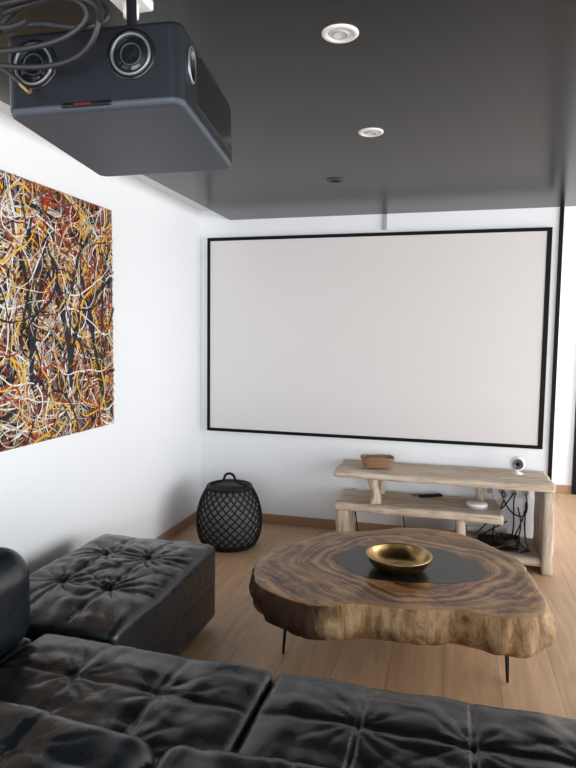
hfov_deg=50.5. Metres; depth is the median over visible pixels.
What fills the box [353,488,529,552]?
cable bundle
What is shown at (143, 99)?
ceiling projector
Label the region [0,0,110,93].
cables
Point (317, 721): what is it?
seat cushion
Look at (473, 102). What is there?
ceiling
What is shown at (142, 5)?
socket
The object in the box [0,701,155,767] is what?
cushion
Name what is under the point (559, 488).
baseboard
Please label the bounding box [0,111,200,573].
wall
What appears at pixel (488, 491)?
power outlet
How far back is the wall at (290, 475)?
4.65 m
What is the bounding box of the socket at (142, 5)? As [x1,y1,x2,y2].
[110,0,152,20]
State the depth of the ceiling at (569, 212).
4.49 m
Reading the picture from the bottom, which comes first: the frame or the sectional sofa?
the sectional sofa
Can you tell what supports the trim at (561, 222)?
attached to the wall at (290, 475)
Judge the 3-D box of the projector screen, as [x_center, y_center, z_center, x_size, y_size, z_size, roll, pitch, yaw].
[0.576,-0.347,4.547,2.522,1.528,0.034,2,5,15]
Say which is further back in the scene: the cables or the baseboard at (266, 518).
the baseboard at (266, 518)
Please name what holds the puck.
on the console shelf
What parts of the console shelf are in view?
shelf, shelf, panel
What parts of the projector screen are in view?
frame, frame, frame, frame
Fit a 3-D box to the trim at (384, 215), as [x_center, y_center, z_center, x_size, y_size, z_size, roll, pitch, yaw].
[0.708,-1.184,4.455,0.030,0.113,0.020,2,5,15]
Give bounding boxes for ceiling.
[0,0,575,219]
[0,101,575,235]
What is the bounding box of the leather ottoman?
[25,534,214,655]
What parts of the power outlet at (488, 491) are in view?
plate, plate, plate, plate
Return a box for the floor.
[170,492,575,718]
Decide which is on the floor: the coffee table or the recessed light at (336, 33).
the coffee table
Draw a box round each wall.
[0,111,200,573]
[201,207,559,537]
[552,235,575,485]
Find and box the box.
[478,533,518,550]
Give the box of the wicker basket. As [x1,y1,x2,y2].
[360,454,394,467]
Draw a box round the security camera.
[510,456,524,474]
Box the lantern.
[196,472,261,552]
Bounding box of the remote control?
[419,493,441,497]
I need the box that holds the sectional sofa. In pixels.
[0,547,575,767]
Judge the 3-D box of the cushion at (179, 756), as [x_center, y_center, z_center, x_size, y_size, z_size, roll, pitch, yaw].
[-0.029,0.887,1.142,0.610,0.248,0.346,2,5,15]
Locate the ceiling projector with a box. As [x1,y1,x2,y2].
[8,0,231,176]
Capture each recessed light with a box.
[322,24,358,42]
[358,128,383,136]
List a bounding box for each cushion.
[0,634,272,761]
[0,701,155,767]
[153,745,325,767]
[235,674,575,767]
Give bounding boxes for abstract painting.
[0,170,114,451]
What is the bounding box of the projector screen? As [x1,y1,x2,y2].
[207,227,552,448]
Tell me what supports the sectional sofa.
on the floor
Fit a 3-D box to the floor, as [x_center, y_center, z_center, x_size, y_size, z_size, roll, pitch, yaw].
[1.230,1.456,1.413,5.970,0.100,9.850,2,5,15]
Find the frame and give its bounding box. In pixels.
[571,406,575,494]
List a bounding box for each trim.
[383,214,386,229]
[548,207,564,480]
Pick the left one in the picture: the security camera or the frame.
the security camera
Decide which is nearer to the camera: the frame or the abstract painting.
the abstract painting
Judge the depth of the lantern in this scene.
4.20 m
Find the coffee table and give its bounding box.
[249,527,556,682]
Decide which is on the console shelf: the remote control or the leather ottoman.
the remote control
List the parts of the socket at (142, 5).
plate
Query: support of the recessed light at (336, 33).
in the ceiling at (473, 102)
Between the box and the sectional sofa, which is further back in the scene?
the box
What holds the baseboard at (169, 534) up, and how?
attached to the wall at (138, 475)
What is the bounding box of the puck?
[466,500,487,508]
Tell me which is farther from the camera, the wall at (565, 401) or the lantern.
the wall at (565, 401)
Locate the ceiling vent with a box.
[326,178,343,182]
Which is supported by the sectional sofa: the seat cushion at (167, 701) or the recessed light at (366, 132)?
the seat cushion at (167, 701)
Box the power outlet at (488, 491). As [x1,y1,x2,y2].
[484,488,530,498]
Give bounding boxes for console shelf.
[334,459,555,575]
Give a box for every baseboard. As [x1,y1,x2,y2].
[155,511,196,539]
[262,513,532,538]
[555,485,571,492]
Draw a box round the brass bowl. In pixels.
[366,542,432,574]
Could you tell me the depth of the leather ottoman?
2.63 m
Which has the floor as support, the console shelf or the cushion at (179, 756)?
the console shelf
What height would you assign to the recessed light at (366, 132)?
0.007 m

